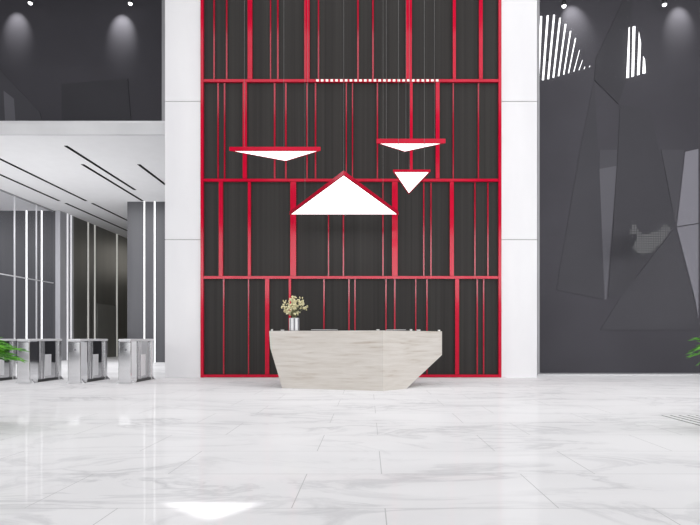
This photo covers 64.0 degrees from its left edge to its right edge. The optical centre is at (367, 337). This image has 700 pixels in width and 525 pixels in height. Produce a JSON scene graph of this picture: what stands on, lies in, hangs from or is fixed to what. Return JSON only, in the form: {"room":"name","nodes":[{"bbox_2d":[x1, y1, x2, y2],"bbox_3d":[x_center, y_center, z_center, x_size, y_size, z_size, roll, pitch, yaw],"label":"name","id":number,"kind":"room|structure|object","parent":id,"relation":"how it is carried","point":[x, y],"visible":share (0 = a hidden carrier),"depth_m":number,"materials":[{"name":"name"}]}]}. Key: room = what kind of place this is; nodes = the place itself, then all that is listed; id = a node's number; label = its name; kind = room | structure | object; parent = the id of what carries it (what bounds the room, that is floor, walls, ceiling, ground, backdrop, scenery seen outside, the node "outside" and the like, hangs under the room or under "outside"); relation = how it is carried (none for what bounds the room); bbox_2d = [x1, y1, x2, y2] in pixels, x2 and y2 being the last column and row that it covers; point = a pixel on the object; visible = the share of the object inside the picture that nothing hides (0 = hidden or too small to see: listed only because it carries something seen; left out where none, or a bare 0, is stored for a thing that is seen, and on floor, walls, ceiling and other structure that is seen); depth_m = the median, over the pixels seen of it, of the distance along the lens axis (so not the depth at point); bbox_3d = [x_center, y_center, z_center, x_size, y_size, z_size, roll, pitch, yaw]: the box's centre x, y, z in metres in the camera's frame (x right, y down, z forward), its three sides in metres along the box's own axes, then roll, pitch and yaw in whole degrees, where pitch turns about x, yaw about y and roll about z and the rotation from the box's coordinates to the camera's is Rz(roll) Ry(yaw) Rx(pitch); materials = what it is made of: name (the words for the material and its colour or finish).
{"room":"lobby","nodes":[
{"label":"lobby","id":0,"kind":"room"},
{"bbox_2d":[0,211,54,360],"bbox_3d":[-19.880,-2.300,24.750,12.240,6.600,0.200,0,0,0],"label":"wall","id":1,"kind":"structure","parent":0,"point":[6,217],"depth_m":24.65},
{"bbox_2d":[26,211,26,338],"bbox_3d":[-15.020,-2.300,24.635,0.048,6.600,0.030,0,0,0],"label":"light strip","id":2,"kind":"object","parent":1,"relation":"attached to","point":[26,211],"visible":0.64,"depth_m":24.62,"materials":[{"name":"white plastic"}]},
{"bbox_2d":[41,211,41,338],"bbox_3d":[-14.354,-2.300,24.635,0.044,6.600,0.030,0,0,0],"label":"light strip","id":3,"kind":"object","parent":1,"relation":"attached to","point":[41,211],"visible":0.64,"depth_m":24.62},
{"bbox_2d":[0,0,161,120],"bbox_3d":[-15.150,-8.400,17.100,21.700,5.200,0.200,0,0,0],"label":"wall","id":4,"kind":"structure","parent":0,"point":[45,45],"depth_m":17.00,"materials":[{"name":"grey paint"}]},
{"bbox_2d":[0,71,130,120],"bbox_3d":[-9.471,-7.453,16.987,4.614,2.277,0.026,0,0,0],"label":"relief","id":5,"kind":"object","parent":4,"relation":"attached to","point":[105,100],"visible":0.66,"depth_m":16.98,"materials":[{"name":"grey"}]},
{"bbox_2d":[0,136,164,237],"bbox_3d":[-15.150,-5.700,27.760,21.700,0.200,24.480,0,0,0],"label":"ceiling","id":6,"kind":"structure","parent":0,"point":[48,158],"depth_m":19.18,"materials":[{"name":"white paint"}]},
{"bbox_2d":[0,174,59,200],"bbox_3d":[-12.600,-5.594,20.025,0.100,0.012,5.650,0,0,0],"label":"ceiling slot","id":7,"kind":"object","parent":6,"relation":"attached to","point":[0,174],"visible":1,"depth_m":20.79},
{"bbox_2d":[0,158,86,200],"bbox_3d":[-11.500,-5.594,19.525,0.100,0.012,6.650,0,0,0],"label":"ceiling slot","id":8,"kind":"object","parent":6,"relation":"attached to","point":[0,158],"visible":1,"depth_m":19.62,"materials":[{"name":"black"}]},
{"bbox_2d":[0,123,164,135],"bbox_3d":[-15.150,-5.756,15.460,21.700,0.312,0.120,0,0,0],"label":"trim","id":9,"kind":"structure","parent":6,"relation":"attached to","point":[6,129],"depth_m":15.40,"materials":[{"name":"stone"}]},
{"bbox_2d":[65,203,126,230],"bbox_3d":[-12.550,-5.594,26.875,0.100,0.012,7.250,0,0,0],"label":"ceiling slot","id":10,"kind":"object","parent":6,"relation":"attached to","point":[65,203],"visible":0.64,"depth_m":25.68,"materials":[{"name":"black"}]},
{"bbox_2d":[65,146,135,189],"bbox_3d":[-8.800,-5.594,18.725,0.100,0.012,4.850,0,0,0],"label":"ceiling slot","id":11,"kind":"object","parent":6,"relation":"attached to","point":[68,147],"visible":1,"depth_m":18.25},
{"bbox_2d":[91,203,126,220],"bbox_3d":[-11.450,-5.594,25.625,0.100,0.012,4.750,0,0,0],"label":"ceiling slot","id":12,"kind":"object","parent":6,"relation":"attached to","point":[91,203],"visible":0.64,"depth_m":24.93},
{"bbox_2d":[81,164,142,200],"bbox_3d":[-9.200,-5.594,20.450,0.100,0.012,4.800,0,0,0],"label":"ceiling slot","id":13,"kind":"object","parent":6,"relation":"attached to","point":[84,165],"visible":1,"depth_m":20.00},
{"bbox_2d":[137,164,164,184],"bbox_3d":[-7.390,-5.594,20.125,0.100,0.012,4.150,0,0,0],"label":"ceiling slot","id":14,"kind":"object","parent":6,"relation":"attached to","point":[140,165],"visible":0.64,"depth_m":19.02,"materials":[{"name":"black metal"}]},
{"bbox_2d":[0,0,164,122],"bbox_3d":[-15.600,-8.456,15.455,20.800,5.088,0.130,0,0,0],"label":"trim","id":15,"kind":"structure","parent":0,"point":[163,1],"depth_m":15.40,"materials":[{"name":"metal"}]},
{"bbox_2d":[55,211,126,360],"bbox_3d":[-13.655,-2.300,31.325,0.210,6.600,13.350,0,0,0],"label":"wall","id":16,"kind":"structure","parent":0,"point":[105,239],"depth_m":26.76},
{"bbox_2d":[67,214,67,359],"bbox_3d":[-13.535,-2.300,25.237,0.030,6.600,0.084,0,0,0],"label":"light strip","id":17,"kind":"object","parent":16,"relation":"attached to","point":[67,214],"visible":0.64,"depth_m":25.20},
{"bbox_2d":[70,215,71,338],"bbox_3d":[-13.535,-2.300,25.544,0.030,6.600,0.078,0,0,0],"label":"light strip","id":18,"kind":"object","parent":16,"relation":"attached to","point":[70,215],"visible":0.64,"depth_m":25.52,"materials":[{"name":"white plastic"}]},
{"bbox_2d":[87,222,88,338],"bbox_3d":[-13.535,-2.300,27.098,0.030,6.600,0.097,0,0,0],"label":"light strip","id":19,"kind":"object","parent":16,"relation":"attached to","point":[87,222],"visible":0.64,"depth_m":27.07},
{"bbox_2d":[94,225,95,338],"bbox_3d":[-13.535,-2.300,27.754,0.030,6.600,0.102,0,0,0],"label":"light strip","id":20,"kind":"object","parent":16,"relation":"attached to","point":[94,225],"visible":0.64,"depth_m":27.74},
{"bbox_2d":[97,304,115,356],"bbox_3d":[-13.515,-0.380,28.960,0.070,2.760,2.020,0,0,0],"label":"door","id":21,"kind":"structure","parent":16,"relation":"in","point":[106,314],"depth_m":29.13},
{"bbox_2d":[116,234,117,356],"bbox_3d":[-13.535,-2.300,30.188,0.030,6.600,0.132,0,0,0],"label":"light strip","id":22,"kind":"object","parent":16,"relation":"attached to","point":[116,234],"visible":1,"depth_m":30.17,"materials":[{"name":"white plastic"}]},
{"bbox_2d":[127,202,165,361],"bbox_3d":[-2.943,-2.300,23.100,13.886,6.600,0.200,0,0,0],"label":"wall","id":23,"kind":"structure","parent":0,"point":[135,210],"depth_m":23.00,"materials":[{"name":"grey paint"}]},
{"bbox_2d":[144,201,144,338],"bbox_3d":[-9.177,-2.300,22.985,0.037,6.600,0.030,0,0,0],"label":"light strip","id":24,"kind":"object","parent":23,"relation":"attached to","point":[144,201],"visible":0.64,"depth_m":22.97,"materials":[{"name":"white plastic"}]},
{"bbox_2d":[154,201,154,361],"bbox_3d":[-8.756,-2.300,22.985,0.041,6.600,0.030,0,0,0],"label":"light strip","id":25,"kind":"object","parent":23,"relation":"attached to","point":[154,201],"visible":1,"depth_m":22.97,"materials":[{"name":"white plastic"}]},
{"bbox_2d":[165,0,199,376],"bbox_3d":[-4.692,-5.000,14.600,0.912,12.000,0.800,0,0,0],"label":"pillar","id":26,"kind":"structure","parent":0,"point":[182,17],"depth_m":14.20,"materials":[{"name":"paint"}]},
{"bbox_2d":[0,357,699,524],"bbox_3d":[0.000,1.100,13.000,80.000,0.200,54.000,0,0,0],"label":"floor","id":27,"kind":"structure","parent":0,"point":[541,449],"depth_m":4.85,"materials":[{"name":"white stone"}]},
{"bbox_2d":[0,339,16,380],"bbox_3d":[-8.690,0.510,12.960,0.430,0.980,1.340,0,0,0],"label":"turnstile","id":28,"kind":"object","parent":27,"relation":"on","point":[7,369],"visible":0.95,"depth_m":13.40,"materials":[{"name":"silver metal"}]},
{"bbox_2d":[0,337,28,362],"bbox_3d":[-4.411,0.483,5.995,1.355,1.033,1.444,0,0,0],"label":"potted fern","id":29,"kind":"object","parent":27,"relation":"on","point":[3,354],"visible":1,"depth_m":6.17,"materials":[{"name":"green plant"}]},
{"bbox_2d":[0,189,53,362],"bbox_3d":[-13.850,-2.300,21.442,0.060,6.600,6.884,0,0,0],"label":"glass wall","id":30,"kind":"structure","parent":27,"relation":"on","point":[15,196],"depth_m":21.97,"materials":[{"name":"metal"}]},
{"bbox_2d":[16,339,62,382],"bbox_3d":[-7.578,0.510,12.960,0.430,0.980,1.340,0,0,0],"label":"turnstile","id":31,"kind":"object","parent":27,"relation":"on","point":[43,356],"visible":0.96,"depth_m":12.73,"materials":[{"name":"silver metal"}]},
{"bbox_2d":[66,339,108,382],"bbox_3d":[-6.465,0.510,12.960,0.430,0.980,1.340,0,0,0],"label":"turnstile","id":32,"kind":"object","parent":27,"relation":"on","point":[87,358],"visible":1,"depth_m":12.62,"materials":[{"name":"silver metal"}]},
{"bbox_2d":[117,339,154,382],"bbox_3d":[-5.351,0.510,12.960,0.430,0.980,1.340,0,0,0],"label":"turnstile","id":33,"kind":"object","parent":27,"relation":"on","point":[135,356],"visible":1,"depth_m":12.55,"materials":[{"name":"silver metal"}]},
{"bbox_2d":[269,330,441,390],"bbox_3d":[-0.206,0.427,11.440,3.572,1.146,1.740,0,0,0],"label":"reception desk","id":34,"kind":"object","parent":27,"relation":"on","point":[369,360],"visible":1,"depth_m":10.93,"materials":[{"name":"beige stone"}]},
{"bbox_2d":[289,318,298,330],"bbox_3d":[-1.496,-0.275,11.350,0.206,0.258,0.206,0,0,0],"label":"vase","id":35,"kind":"object","parent":34,"relation":"on","point":[293,322],"visible":1,"depth_m":11.26,"materials":[{"name":"silver ceramic"}]},
{"bbox_2d":[281,296,307,317],"bbox_3d":[-1.492,-0.522,11.351,0.443,0.688,0.495,0,0,39],"label":"flower bouquet","id":36,"kind":"object","parent":35,"relation":"in","point":[294,306],"visible":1,"depth_m":11.28,"materials":[{"name":"beige plant"}]},
{"bbox_2d":[311,329,337,330],"bbox_3d":[-0.888,-0.159,11.470,0.525,0.026,0.340,0,0,0],"label":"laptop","id":37,"kind":"object","parent":34,"relation":"on","point":[311,329],"visible":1,"depth_m":11.30,"materials":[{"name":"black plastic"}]},
{"bbox_2d":[343,330,393,330],"bbox_3d":[-0.208,-0.144,11.460,3.447,0.004,1.600,0,0,0],"label":"countertop","id":38,"kind":"structure","parent":34,"relation":"on","point":[343,330],"depth_m":10.80,"materials":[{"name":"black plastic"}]},
{"bbox_2d":[387,329,405,330],"bbox_3d":[0.570,-0.159,11.470,0.394,0.026,0.340,0,0,0],"label":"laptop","id":39,"kind":"object","parent":34,"relation":"on","point":[387,329],"visible":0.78,"depth_m":11.30,"materials":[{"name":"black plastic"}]},
{"bbox_2d":[659,415,699,425],"bbox_3d":[4.396,0.998,6.440,1.280,0.004,1.620,0,0,0],"label":"floor grate","id":40,"kind":"object","parent":27,"relation":"on","point":[691,419],"visible":1,"depth_m":6.94,"materials":[{"name":"white metal"}]},
{"bbox_2d":[685,338,699,365],"bbox_3d":[4.141,0.476,5.979,1.327,1.048,1.340,0,0,0],"label":"potted fern","id":41,"kind":"object","parent":27,"relation":"on","point":[698,346],"visible":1,"depth_m":6.22,"materials":[{"name":"green plant"}]},
{"bbox_2d":[204,0,497,373],"bbox_3d":[-0.431,-5.000,14.370,7.610,12.000,0.260,0,0,0],"label":"wall","id":42,"kind":"structure","parent":0,"point":[270,201],"depth_m":14.24,"materials":[{"name":"black wood"}]},
{"bbox_2d":[200,0,500,377],"bbox_3d":[-0.431,-5.000,14.200,7.610,12.000,0.080,0,0,0],"label":"lattice screen","id":43,"kind":"object","parent":42,"relation":"attached to","point":[250,79],"visible":0.91,"depth_m":14.17,"materials":[{"name":"red paint"}]},
{"bbox_2d":[501,0,536,376],"bbox_3d":[3.830,-5.000,14.625,0.911,12.000,0.850,0,0,0],"label":"pillar","id":44,"kind":"structure","parent":0,"point":[518,17],"depth_m":14.20,"materials":[{"name":"paint"}]},
{"bbox_2d":[537,0,699,374],"bbox_3d":[9.276,-5.000,15.100,9.448,12.000,0.200,0,0,0],"label":"frame","id":45,"kind":"structure","parent":0,"point":[538,1],"depth_m":15.05,"materials":[{"name":"metal"}]},
{"bbox_2d":[629,224,669,255],"bbox_3d":[7.596,-2.641,15.094,1.100,0.841,0.001,0,0,0],"label":"map","id":46,"kind":"object","parent":45,"relation":"attached to","point":[645,243],"visible":1,"depth_m":15.09},
{"bbox_2d":[540,0,699,372],"bbox_3d":[8.988,-5.000,16.100,10.025,12.000,0.200,0,0,0],"label":"wall","id":47,"kind":"structure","parent":0,"point":[572,340],"depth_m":16.00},
{"bbox_2d":[540,15,589,79],"bbox_3d":[5.559,-8.224,15.950,1.496,1.911,0.100,0,0,0],"label":"light","id":48,"kind":"object","parent":47,"relation":"attached to","point":[549,58],"visible":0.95,"depth_m":15.90,"materials":[{"name":"white plastic"}]},
{"bbox_2d":[556,0,698,329],"bbox_3d":[7.414,-4.943,15.989,4.086,9.429,0.022,0,0,0],"label":"relief","id":49,"kind":"object","parent":47,"relation":"attached to","point":[659,296],"visible":1,"depth_m":15.99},
{"bbox_2d":[626,26,645,77],"bbox_3d":[7.612,-8.120,15.950,0.551,1.476,0.100,0,0,0],"label":"light","id":50,"kind":"object","parent":47,"relation":"attached to","point":[633,31],"visible":1,"depth_m":15.90,"materials":[{"name":"white plastic"}]},
{"bbox_3d":[0.000,-11.100,2.250,80.000,0.200,30.500,0,0,0],"label":"ceiling","id":51,"kind":"structure","parent":0,"visible":0},
{"bbox_2d":[229,0,319,160],"bbox_3d":[-1.746,-7.255,10.812,1.710,7.490,0.624,0,0,0],"label":"pendant","id":52,"kind":"object","parent":51,"relation":"hanging from","point":[278,153],"visible":1,"depth_m":10.56,"materials":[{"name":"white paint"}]},
{"bbox_2d":[236,151,315,160],"bbox_3d":[-1.737,-3.527,10.809,1.556,0.030,0.568,0,0,0],"label":"diffuser","id":53,"kind":"object","parent":52,"relation":"attached to","point":[278,155],"depth_m":10.71,"materials":[{"name":"white plastic"}]},
{"bbox_2d":[290,170,397,214],"bbox_3d":[-0.563,-6.951,11.557,2.561,8.098,3.224,0,0,0],"label":"pendant","id":54,"kind":"object","parent":51,"relation":"hanging from","point":[343,194],"visible":1,"depth_m":11.96,"materials":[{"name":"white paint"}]},
{"bbox_2d":[376,0,444,151],"bbox_3d":[0.806,-7.326,10.748,1.294,7.348,0.497,0,0,0],"label":"pendant","id":55,"kind":"object","parent":51,"relation":"hanging from","point":[405,145],"visible":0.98,"depth_m":10.55,"materials":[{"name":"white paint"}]},
{"bbox_2d":[383,144,436,150],"bbox_3d":[0.798,-3.671,10.745,1.146,0.034,0.440,0,0,0],"label":"diffuser","id":56,"kind":"object","parent":55,"relation":"attached to","point":[402,147],"depth_m":10.69,"materials":[{"name":"white plastic"}]},
{"bbox_2d":[393,0,429,193],"bbox_3d":[0.781,-6.984,10.791,0.670,8.032,1.582,0,0,0],"label":"pendant","id":57,"kind":"object","parent":51,"relation":"hanging from","point":[409,179],"visible":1,"depth_m":10.16,"materials":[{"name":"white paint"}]},
{"bbox_2d":[395,172,427,191],"bbox_3d":[0.782,-2.978,10.743,0.608,0.016,1.436,0,0,0],"label":"diffuser","id":58,"kind":"object","parent":57,"relation":"attached to","point":[409,180],"depth_m":10.43,"materials":[{"name":"white plastic"}]},
{"bbox_2d":[562,0,565,7],"bbox_3d":[5.488,-10.123,15.680,0.120,1.754,0.120,0,0,0],"label":"ceiling spotlight","id":59,"kind":"object","parent":51,"relation":"hanging from","point":[563,1],"visible":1,"depth_m":15.63,"materials":[{"name":"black plastic"}]},
{"bbox_2d":[662,0,666,6],"bbox_3d":[8.302,-10.144,15.680,0.120,1.712,0.120,0,0,0],"label":"ceiling spotlight","id":60,"kind":"object","parent":51,"relation":"hanging from","point":[664,2],"visible":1,"depth_m":15.64,"materials":[{"name":"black plastic"}]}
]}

